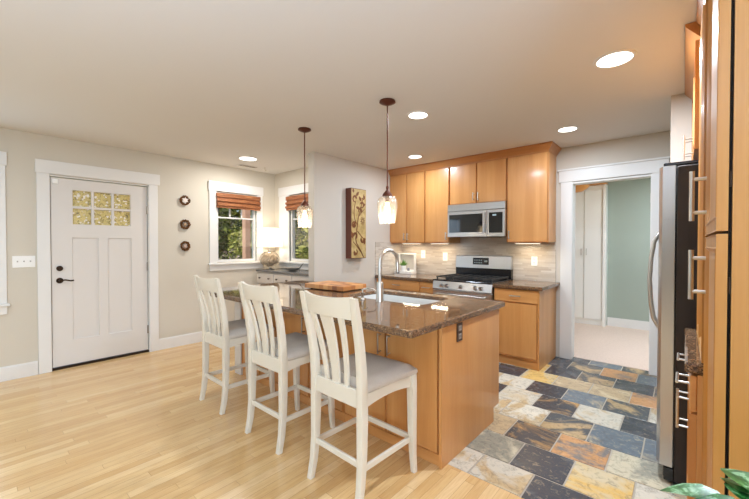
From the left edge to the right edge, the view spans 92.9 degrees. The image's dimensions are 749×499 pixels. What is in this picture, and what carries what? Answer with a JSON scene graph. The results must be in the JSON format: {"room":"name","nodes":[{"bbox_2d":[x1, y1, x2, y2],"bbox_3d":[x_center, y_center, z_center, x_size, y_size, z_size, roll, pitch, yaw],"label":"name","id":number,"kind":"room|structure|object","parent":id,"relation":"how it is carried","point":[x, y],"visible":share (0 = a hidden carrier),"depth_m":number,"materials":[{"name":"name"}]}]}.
{"room":"kitchen","nodes":[
{"label":"kitchen","id":0,"kind":"room"},
{"bbox_2d":[0,128,274,373],"bbox_3d":[-3.674,0.052,3.434,0.150,2.440,6.360,1,1,41],"label":"wall","id":1,"kind":"structure","parent":0,"point":[179,309],"depth_m":4.45,"materials":[{"name":"beige paint"}]},
{"bbox_2d":[0,151,9,314],"bbox_3d":[-4.051,-0.148,2.898,0.120,1.565,1.502,1,1,41],"label":"window","id":2,"kind":"structure","parent":1,"relation":"in","point":[3,155],"depth_m":3.41,"materials":[{"name":"white wood"}]},
{"bbox_2d":[12,256,34,267],"bbox_3d":[-3.478,0.121,3.533,0.016,0.116,0.164,1,1,41],"label":"light switch","id":3,"kind":"object","parent":1,"relation":"attached to","point":[17,261],"visible":1,"depth_m":3.53,"materials":[{"name":"white plastic"}]},
{"bbox_2d":[35,158,159,373],"bbox_3d":[-3.095,0.170,4.065,0.194,2.184,1.130,1,1,41],"label":"door","id":4,"kind":"structure","parent":1,"relation":"in","point":[98,285],"depth_m":3.98,"materials":[{"name":"white wood"}]},
{"bbox_2d":[0,331,201,381],"bbox_3d":[-3.644,1.204,3.357,0.016,0.137,6.260,1,1,41],"label":"baseboard","id":5,"kind":"structure","parent":1,"relation":"attached to","point":[22,370],"depth_m":3.60,"materials":[{"name":"white"}]},
{"bbox_2d":[179,195,190,205],"bbox_3d":[-2.478,-0.642,4.654,0.041,0.138,0.133,1,1,41],"label":"twig wreath","id":6,"kind":"object","parent":1,"relation":"attached to","point":[183,196],"visible":1,"depth_m":4.64,"materials":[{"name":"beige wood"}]},
{"bbox_2d":[180,219,190,228],"bbox_3d":[-2.477,-0.331,4.661,0.040,0.133,0.133,1,1,41],"label":"twig wreath","id":7,"kind":"object","parent":1,"relation":"attached to","point":[185,220],"visible":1,"depth_m":4.65,"materials":[{"name":"brown wood"}]},
{"bbox_2d":[180,241,190,250],"bbox_3d":[-2.479,-0.045,4.661,0.041,0.133,0.131,1,1,41],"label":"twig wreath","id":8,"kind":"object","parent":1,"relation":"attached to","point":[183,242],"visible":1,"depth_m":4.66,"materials":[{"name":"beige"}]},
{"bbox_2d":[208,180,262,270],"bbox_3d":[-2.024,-0.331,5.228,0.120,1.245,0.858,1,1,41],"label":"window","id":9,"kind":"structure","parent":1,"relation":"in","point":[213,186],"depth_m":5.13,"materials":[{"name":"white wood"}]},
{"bbox_2d":[216,192,260,210],"bbox_3d":[-1.967,-0.693,5.195,0.042,0.210,0.675,1,1,41],"label":"roman shade","id":10,"kind":"object","parent":9,"relation":"attached to","point":[224,200],"visible":1,"depth_m":5.17,"materials":[{"name":"brown wood"}]},
{"bbox_2d":[275,167,308,270],"bbox_3d":[-0.994,0.026,5.284,1.467,2.440,0.150,1,1,41],"label":"wall","id":11,"kind":"structure","parent":0,"point":[294,177],"depth_m":5.52,"materials":[{"name":"beige paint"}]},
{"bbox_2d":[278,183,308,269],"bbox_3d":[-1.043,-0.331,5.236,1.190,1.245,0.120,1,1,41],"label":"window","id":12,"kind":"structure","parent":11,"relation":"in","point":[284,216],"depth_m":5.45,"materials":[{"name":"white wood"}]},
{"bbox_2d":[285,194,307,210],"bbox_3d":[-1.044,-0.692,5.150,0.805,0.210,0.042,1,1,41],"label":"roman shade","id":13,"kind":"object","parent":12,"relation":"attached to","point":[293,202],"visible":0.54,"depth_m":5.25,"materials":[{"name":"brown wood"}]},
{"bbox_2d":[0,323,686,498],"bbox_3d":[0.142,1.323,2.545,7.100,0.084,10.000,1,1,41],"label":"floor","id":14,"kind":"structure","parent":0,"point":[137,426],"depth_m":2.40,"materials":[{"name":"brown wood"}]},
{"bbox_2d":[193,275,274,414],"bbox_3d":[-1.203,0.745,3.037,0.455,1.066,0.532,1,1,42],"label":"bar stool","id":15,"kind":"object","parent":14,"relation":"on","point":[226,334],"visible":0.79,"depth_m":2.89,"materials":[{"name":"beige paint"}]},
{"bbox_2d":[211,319,274,338],"bbox_3d":[-1.161,0.670,3.083,0.455,0.066,0.391,1,1,42],"label":"seat cushion","id":16,"kind":"object","parent":15,"relation":"on","point":[237,328],"depth_m":2.91,"materials":[{"name":"grey fabric"}]},
{"bbox_2d":[235,302,277,390],"bbox_3d":[-0.860,0.848,3.734,0.779,0.838,0.926,1,1,41],"label":"base cabinet","id":17,"kind":"object","parent":14,"relation":"on","point":[239,313],"visible":0.09,"depth_m":3.58,"materials":[{"name":"brown wood"}]},
{"bbox_2d":[256,268,308,283],"bbox_3d":[-1.160,0.777,5.033,1.324,0.944,0.393,1,1,41],"label":"sideboard","id":18,"kind":"object","parent":14,"relation":"on","point":[264,276],"visible":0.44,"depth_m":4.97,"materials":[{"name":"beige paint"}]},
{"bbox_2d":[256,228,282,269],"bbox_3d":[-1.585,-0.013,5.379,0.380,0.624,0.380,1,1,41],"label":"table lamp","id":19,"kind":"object","parent":18,"relation":"on","point":[266,237],"visible":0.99,"depth_m":5.26,"materials":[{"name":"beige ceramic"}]},
{"bbox_2d":[284,264,302,270],"bbox_3d":[-1.134,0.248,5.002,0.322,0.112,0.162,0,1,24],"label":"decorative dish","id":20,"kind":"object","parent":18,"relation":"on","point":[286,268],"visible":0.96,"depth_m":4.96,"materials":[{"name":"grey"}]},
{"bbox_2d":[238,281,334,454],"bbox_3d":[-0.623,0.752,2.513,0.455,1.066,0.532,1,1,41],"label":"bar stool","id":21,"kind":"object","parent":14,"relation":"on","point":[283,353],"visible":0.84,"depth_m":2.38,"materials":[{"name":"beige paint"}]},
{"bbox_2d":[256,332,327,360],"bbox_3d":[-0.582,0.678,2.559,0.455,0.066,0.391,1,1,41],"label":"seat cushion","id":22,"kind":"object","parent":21,"relation":"on","point":[297,349],"depth_m":2.41,"materials":[{"name":"grey fabric"}]},
{"bbox_2d":[282,312,343,421],"bbox_3d":[-0.259,0.855,3.212,0.808,0.838,0.926,1,1,41],"label":"base cabinet","id":23,"kind":"object","parent":14,"relation":"on","point":[293,323],"visible":0.19,"depth_m":2.93,"materials":[{"name":"brown wood"}]},
{"bbox_2d":[299,290,417,498],"bbox_3d":[-0.092,0.759,2.022,0.455,1.066,0.532,1,1,43],"label":"bar stool","id":24,"kind":"object","parent":14,"relation":"on","point":[359,379],"visible":1,"depth_m":1.90,"materials":[{"name":"beige paint"}]},
{"bbox_2d":[320,352,417,392],"bbox_3d":[-0.050,0.684,2.066,0.455,0.066,0.391,1,1,43],"label":"seat cushion","id":25,"kind":"object","parent":24,"relation":"on","point":[383,373],"depth_m":1.97,"materials":[{"name":"grey fabric"}]},
{"bbox_2d":[377,278,420,292],"bbox_3d":[0.508,0.828,5.141,0.751,0.838,0.683,1,1,41],"label":"base cabinet","id":26,"kind":"object","parent":14,"relation":"on","point":[392,284],"visible":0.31,"depth_m":4.85,"materials":[{"name":"brown wood"}]},
{"bbox_2d":[375,273,442,281],"bbox_3d":[0.592,0.389,5.069,0.966,0.040,0.674,1,1,41],"label":"countertop","id":27,"kind":"structure","parent":26,"relation":"on","point":[418,276],"depth_m":4.90,"materials":[{"name":"stone"}]},
{"bbox_2d":[394,253,415,273],"bbox_3d":[0.468,0.209,5.394,0.300,0.310,0.150,1,1,38],"label":"shadow box","id":28,"kind":"object","parent":27,"relation":"on","point":[410,258],"visible":0.85,"depth_m":5.41,"materials":[{"name":"white wood"}]},
{"bbox_2d":[400,259,406,270],"bbox_3d":[0.439,0.230,5.383,0.182,0.177,0.148,1,1,41],"label":"potted succulent","id":29,"kind":"object","parent":28,"relation":"on","point":[403,264],"visible":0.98,"depth_m":5.35,"materials":[{"name":"white ceramic"}]},
{"bbox_2d":[394,270,415,273],"bbox_3d":[0.468,0.342,5.396,0.300,0.045,0.150,1,1,38],"label":"tray","id":30,"kind":"object","parent":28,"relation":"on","point":[411,271],"depth_m":5.32,"materials":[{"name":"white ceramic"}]},
{"bbox_2d":[344,309,498,469],"bbox_3d":[0.360,0.863,2.674,0.828,0.838,0.926,1,1,41],"label":"base cabinet","id":31,"kind":"object","parent":14,"relation":"on","point":[458,382],"visible":0.67,"depth_m":2.28,"materials":[{"name":"brown wood"}]},
{"bbox_2d":[202,280,504,338],"bbox_3d":[-0.352,0.417,3.103,2.525,0.040,1.257,1,1,41],"label":"countertop","id":32,"kind":"structure","parent":31,"relation":"on","point":[411,321],"depth_m":2.49,"materials":[{"name":"stone"}]},
{"bbox_2d":[305,281,365,291],"bbox_3d":[-0.390,0.364,3.551,0.520,0.052,0.340,1,1,37],"label":"cutting board","id":33,"kind":"object","parent":32,"relation":"on","point":[326,285],"visible":1,"depth_m":3.45,"materials":[{"name":"brown wood"}]},
{"bbox_2d":[360,288,367,299],"bbox_3d":[-0.078,0.353,2.868,0.038,0.092,0.108,0,1,29],"label":"soap dispenser","id":34,"kind":"object","parent":32,"relation":"on","point":[362,292],"visible":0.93,"depth_m":2.83,"materials":[{"name":"grey metal"}]},
{"bbox_2d":[367,249,399,301],"bbox_3d":[0.078,0.196,2.846,0.244,0.408,0.147,-1,1,-41],"label":"kitchen faucet","id":35,"kind":"object","parent":32,"relation":"on","point":[379,285],"visible":1,"depth_m":2.75,"materials":[{"name":"grey metal"}]},
{"bbox_2d":[360,294,437,304],"bbox_3d":[0.185,0.546,3.010,0.786,0.233,0.452,1,1,41],"label":"sink","id":36,"kind":"object","parent":32,"relation":"in","point":[400,299],"visible":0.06,"depth_m":3.23,"materials":[{"name":"grey ceramic"}]},
{"bbox_2d":[456,322,462,341],"bbox_3d":[0.535,0.517,2.232,0.010,0.116,0.072,1,1,41],"label":"electrical outlet","id":37,"kind":"object","parent":31,"relation":"attached to","point":[459,325],"visible":1,"depth_m":2.23,"materials":[{"name":"brown"}]},
{"bbox_2d":[420,282,433,293],"bbox_3d":[0.871,0.833,4.825,0.208,0.838,0.683,1,1,41],"label":"base cabinet","id":38,"kind":"object","parent":14,"relation":"on","point":[425,287],"visible":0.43,"depth_m":4.58,"materials":[{"name":"brown wood"}]},
{"bbox_2d":[433,255,512,299],"bbox_3d":[1.220,0.670,4.467,0.770,1.174,0.721,1,1,41],"label":"gas range","id":39,"kind":"object","parent":14,"relation":"on","point":[475,276],"visible":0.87,"depth_m":4.45,"materials":[{"name":"silver metal"}]},
{"bbox_2d":[433,278,510,284],"bbox_3d":[1.222,0.381,4.464,0.770,0.018,0.588,1,1,41],"label":"cooktop","id":40,"kind":"object","parent":39,"relation":"in","point":[457,281],"depth_m":4.28,"materials":[{"name":"black metal"}]},
{"bbox_2d":[494,287,555,370],"bbox_3d":[1.725,0.843,4.082,0.485,0.838,0.683,1,1,41],"label":"base cabinet","id":41,"kind":"object","parent":14,"relation":"on","point":[527,319],"visible":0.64,"depth_m":3.84,"materials":[{"name":"brown wood"}]},
{"bbox_2d":[493,280,559,290],"bbox_3d":[1.742,0.403,4.069,0.526,0.040,0.674,1,1,41],"label":"countertop","id":42,"kind":"structure","parent":41,"relation":"on","point":[512,284],"depth_m":3.92,"materials":[{"name":"stone"}]},
{"bbox_2d":[575,182,607,326],"bbox_3d":[3.450,0.053,6.039,0.835,2.355,0.300,1,1,41],"label":"tall cabinet","id":43,"kind":"object","parent":14,"relation":"on","point":[591,204],"visible":0.53,"depth_m":5.83,"materials":[{"name":"white wood"}]},
{"bbox_2d":[647,159,698,483],"bbox_3d":[2.143,0.405,2.098,0.851,1.770,0.910,1,1,41],"label":"refrigerator","id":44,"kind":"object","parent":14,"relation":"on","point":[677,235],"visible":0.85,"depth_m":1.95,"materials":[{"name":"black"}]},
{"bbox_2d":[675,352,702,498],"bbox_3d":[1.652,0.881,1.397,0.721,0.838,0.733,1,1,41],"label":"base cabinet","id":45,"kind":"object","parent":14,"relation":"on","point":[694,419],"visible":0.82,"depth_m":1.32,"materials":[{"name":"brown wood"}]},
{"bbox_2d":[684,328,702,374],"bbox_3d":[1.666,0.441,1.386,0.693,0.040,0.742,1,1,41],"label":"countertop","id":46,"kind":"structure","parent":45,"relation":"on","point":[693,364],"depth_m":1.44,"materials":[{"name":"stone"}]},
{"bbox_2d":[696,0,707,362],"bbox_3d":[1.645,-0.358,1.329,0.664,1.558,0.648,1,1,41],"label":"cabinet","id":47,"kind":"object","parent":46,"relation":"on","point":[702,5],"visible":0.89,"depth_m":1.50,"materials":[{"name":"brown wood"}]},
{"bbox_2d":[659,468,748,498],"bbox_3d":[0.643,0.858,0.554,0.283,0.908,0.299,0,1,3],"label":"potted plant","id":48,"kind":"object","parent":14,"relation":"on","point":[738,482],"visible":1,"depth_m":0.64,"materials":[{"name":"green plant"}]},
{"bbox_2d":[688,0,748,498],"bbox_3d":[1.225,0.088,0.869,0.688,2.437,0.600,1,1,41],"label":"pantry cabinet","id":49,"kind":"object","parent":14,"relation":"on","point":[725,428],"visible":1,"depth_m":0.83,"materials":[{"name":"brown wood"}]},
{"bbox_2d":[0,0,696,173],"bbox_3d":[-0.654,-1.231,1.479,7.250,0.180,12.600,1,1,41],"label":"ceiling","id":50,"kind":"structure","parent":0,"point":[218,82],"depth_m":2.32,"materials":[{"name":"white paint"}]},
{"bbox_2d":[238,156,257,160],"bbox_3d":[-1.647,-1.180,4.636,0.248,0.008,0.248,1,1,41],"label":"recessed light","id":51,"kind":"object","parent":50,"relation":"in","point":[244,158],"visible":1,"depth_m":4.62,"materials":[{"name":"white plastic"}]},
{"bbox_2d":[237,164,258,167],"bbox_3d":[-1.802,-1.187,5.075,0.100,0.007,0.300,1,1,41],"label":"ceiling vent","id":52,"kind":"object","parent":50,"relation":"in","point":[237,164],"visible":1,"depth_m":5.08,"materials":[{"name":"white metal"}]},
{"bbox_2d":[297,127,312,227],"bbox_3d":[-0.678,-0.691,3.458,0.158,0.954,0.158,0,1,-29],"label":"pendant light","id":53,"kind":"object","parent":50,"relation":"hanging from","point":[304,130],"visible":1,"depth_m":3.45,"materials":[{"name":"glass"}]},
{"bbox_2d":[377,98,396,222],"bbox_3d":[0.101,-0.681,2.785,0.158,0.954,0.158,0,1,-29],"label":"pendant light","id":54,"kind":"object","parent":50,"relation":"hanging from","point":[387,194],"visible":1,"depth_m":2.77,"materials":[{"name":"brown metal"}]},
{"bbox_2d":[407,155,422,158],"bbox_3d":[0.516,-1.179,4.530,0.198,0.008,0.198,1,1,41],"label":"recessed light","id":55,"kind":"object","parent":50,"relation":"in","point":[409,156],"visible":1,"depth_m":4.51,"materials":[{"name":"white"}]},
{"bbox_2d":[407,111,429,119],"bbox_3d":[0.376,-1.158,3.078,0.198,0.008,0.198,1,1,41],"label":"recessed light","id":56,"kind":"object","parent":50,"relation":"in","point":[416,115],"visible":1,"depth_m":3.08,"materials":[{"name":"white plastic"}]},
{"bbox_2d":[556,126,578,132],"bbox_3d":[1.871,-1.164,3.452,0.198,0.008,0.198,1,1,41],"label":"recessed light","id":57,"kind":"object","parent":50,"relation":"in","point":[565,129],"visible":1,"depth_m":3.46,"materials":[{"name":"white"}]},
{"bbox_2d":[576,185,589,192],"bbox_3d":[2.691,-0.971,4.736,0.300,0.430,0.300,1,1,41],"label":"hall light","id":58,"kind":"object","parent":50,"relation":"attached to","point":[579,188],"visible":0.41,"depth_m":4.63,"materials":[{"name":"orange glass"}]},
{"bbox_2d":[593,49,636,68],"bbox_3d":[1.449,-1.145,2.150,0.224,0.008,0.224,1,1,41],"label":"recessed light","id":59,"kind":"object","parent":50,"relation":"in","point":[616,58],"visible":1,"depth_m":2.14,"materials":[{"name":"white plastic"}]},
{"bbox_2d":[308,152,391,287],"bbox_3d":[-0.182,0.030,5.016,0.111,2.440,1.790,1,1,41],"label":"wall partition","id":60,"kind":"structure","parent":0,"point":[329,177],"depth_m":4.60,"materials":[{"name":"beige paint"}]},
{"bbox_2d":[346,188,365,258],"bbox_3d":[-0.248,-0.345,4.769,0.106,0.926,0.299,1,1,41],"label":"wall art panel","id":61,"kind":"object","parent":60,"relation":"attached to","point":[355,198],"visible":1,"depth_m":4.69,"materials":[{"name":"brown wood"}]},
{"bbox_2d":[421,131,670,356],"bbox_3d":[2.023,0.039,4.357,4.303,2.440,0.110,1,1,41],"label":"wall","id":62,"kind":"structure","parent":0,"point":[654,145],"depth_m":3.88,"materials":[{"name":"beige paint"}]},
{"bbox_2d":[390,171,424,242],"bbox_3d":[0.559,-0.603,5.295,0.624,1.007,0.354,1,1,41],"label":"upper cabinet","id":63,"kind":"object","parent":62,"relation":"attached to","point":[408,211],"visible":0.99,"depth_m":5.18,"materials":[{"name":"brown wood"}]},
{"bbox_2d":[425,167,459,242],"bbox_3d":[0.939,-0.598,4.965,0.382,1.007,0.354,1,1,41],"label":"upper cabinet","id":64,"kind":"object","parent":62,"relation":"attached to","point":[436,181],"visible":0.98,"depth_m":4.86,"materials":[{"name":"brown wood"}]},
{"bbox_2d":[375,237,555,281],"bbox_3d":[1.071,0.100,4.669,2.236,0.550,0.670,1,1,41],"label":"backsplash","id":65,"kind":"structure","parent":62,"relation":"attached to","point":[433,263],"depth_m":4.82,"materials":[{"name":"tile"}]},
{"bbox_2d":[421,250,424,257],"bbox_3d":[0.733,0.070,5.379,0.072,0.116,0.016,1,1,41],"label":"light switch","id":66,"kind":"object","parent":65,"relation":"attached to","point":[422,251],"visible":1,"depth_m":5.38,"materials":[{"name":"white plastic"}]},
{"bbox_2d":[443,253,446,260],"bbox_3d":[1.018,0.103,5.136,0.072,0.116,0.009,1,1,41],"label":"wall outlet","id":67,"kind":"object","parent":65,"relation":"attached to","point":[444,254],"visible":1,"depth_m":5.13,"materials":[{"name":"white plastic"}]},
{"bbox_2d":[531,256,537,265],"bbox_3d":[1.945,0.141,4.331,0.072,0.116,0.009,1,1,41],"label":"wall outlet","id":68,"kind":"object","parent":65,"relation":"attached to","point":[534,259],"visible":1,"depth_m":4.33,"materials":[{"name":"white plastic"}]},
{"bbox_2d":[449,158,506,204],"bbox_3d":[1.374,-0.839,4.584,0.767,0.514,0.354,1,1,41],"label":"upper cabinet","id":69,"kind":"object","parent":62,"relation":"attached to","point":[486,181],"visible":0.94,"depth_m":4.46,"materials":[{"name":"brown wood"}]},
{"bbox_2d":[388,141,561,176],"bbox_3d":[1.186,-1.138,4.742,2.287,0.093,0.382,1,1,41],"label":"crown molding","id":70,"kind":"structure","parent":69,"relation":"attached to","point":[551,147],"depth_m":4.39,"materials":[{"name":"brown wood"}]},
{"bbox_2d":[448,201,506,237],"bbox_3d":[1.359,-0.370,4.562,0.762,0.420,0.414,1,1,41],"label":"microwave","id":71,"kind":"object","parent":69,"relation":"attached to","point":[484,219],"visible":0.99,"depth_m":4.40,"materials":[{"name":"silver metal"}]},
{"bbox_2d":[507,152,555,242],"bbox_3d":[1.837,-0.587,4.185,0.458,1.007,0.354,1,1,41],"label":"upper cabinet","id":72,"kind":"object","parent":62,"relation":"attached to","point":[531,179],"visible":0.98,"depth_m":4.08,"materials":[{"name":"brown wood"}]},
{"bbox_2d":[514,242,540,243],"bbox_3d":[1.808,-0.075,4.205,0.290,0.016,0.060,1,1,41],"label":"light","id":73,"kind":"object","parent":72,"relation":"attached to","point":[515,242],"visible":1,"depth_m":4.18,"materials":[{"name":"white ceramic"}]},
{"bbox_2d":[557,156,669,375],"bbox_3d":[2.793,0.175,3.702,1.598,2.184,0.197,1,1,41],"label":"door frame","id":74,"kind":"structure","parent":62,"relation":"in","point":[568,178],"depth_m":3.98,"materials":[{"name":"white wood"}]},
{"bbox_2d":[607,178,650,321],"bbox_3d":[4.487,0.026,5.269,1.740,2.440,0.120,1,1,41],"label":"wall","id":75,"kind":"structure","parent":0,"point":[628,242],"depth_m":5.61,"materials":[{"name":"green paint"}]},
{"bbox_2d":[607,317,648,330],"bbox_3d":[4.400,1.177,5.269,1.610,0.137,0.018,1,1,41],"label":"baseboard","id":76,"kind":"structure","parent":75,"relation":"attached to","point":[626,323],"depth_m":5.61,"materials":[{"name":"white"}]},
{"bbox_2d":[670,93,691,162],"bbox_3d":[2.565,0.065,2.482,0.784,2.440,0.110,1,1,41],"label":"wall","id":77,"kind":"structure","parent":0,"point":[681,105],"depth_m":2.65,"materials":[{"name":"beige paint"}]},
{"label":"outside","id":78,"kind":"structure","parent":0,"visible":0},
{"bbox_3d":[-11.933,1.563,13.046,24.900,0.150,32.000,1,1,41],"label":"ground","id":79,"kind":"structure","parent":78,"visible":0},
{"bbox_2d":[218,208,241,259],"bbox_3d":[-4.898,-0.844,10.369,2.267,4.769,2.227,0,1,-4],"label":"evergreen tree","id":80,"kind":"object","parent":79,"relation":"on","point":[223,223],"visible":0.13,"depth_m":10.24,"materials":[{"name":"green plant"}]},
{"bbox_2d":[218,249,241,259],"bbox_3d":[-2.851,0.783,7.202,1.228,1.588,1.192,1,1,41],"label":"flowering shrub","id":81,"kind":"object","parent":79,"relation":"on","point":[225,252],"visible":0.02,"depth_m":7.21,"materials":[{"name":"green plant"}]},
{"bbox_2d":[226,216,251,258],"bbox_3d":[-2.920,0.338,9.061,1.670,2.420,1.648,0,1,1],"label":"broadleaf tree","id":82,"kind":"object","parent":79,"relation":"on","point":[237,251],"visible":0.08,"depth_m":8.75,"materials":[{"name":"green plant"}]},
{"bbox_2d":[242,210,250,258],"bbox_3d":[-2.328,0.055,6.477,0.110,3.050,0.110,1,1,41],"label":"porch post","id":83,"kind":"object","parent":79,"relation":"on","point":[246,224],"visible":0.16,"depth_m":6.43,"materials":[{"name":"beige paint"}]},
{"bbox_2d":[218,210,298,258],"bbox_3d":[-5.315,-1.577,15.370,4.547,6.162,4.158,0,1,21],"label":"evergreen tree","id":84,"kind":"object","parent":79,"relation":"on","point":[238,210],"visible":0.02,"depth_m":14.61,"materials":[{"name":"green plant"}]},
{"bbox_2d":[251,209,307,258],"bbox_3d":[-3.014,-1.227,11.943,2.544,5.522,2.557,0,1,-11],"label":"evergreen tree","id":85,"kind":"object","parent":79,"relation":"on","point":[300,223],"visible":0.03,"depth_m":11.56,"materials":[{"name":"green plant"}]},
{"bbox_2d":[295,227,308,258],"bbox_3d":[-1.184,0.346,8.401,1.529,2.422,1.644,1,1,41],"label":"broadleaf tree","id":86,"kind":"object","parent":79,"relation":"on","point":[305,255],"visible":0.04,"depth_m":8.29,"materials":[{"name":"green plant"}]},
{"bbox_3d":[2.629,0.086,0.968,1.300,2.440,4.210,1,1,41],"label":"wall","id":87,"kind":"structure","parent":0,"visible":0},
{"bbox_2d":[683,21,700,159],"bbox_3d":[2.198,-0.827,1.992,0.710,0.638,1.082,1,1,41],"label":"upper cabinet","id":88,"kind":"object","parent":87,"relation":"attached to","point":[692,30],"visible":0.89,"depth_m":1.91,"materials":[{"name":"brown wood"}]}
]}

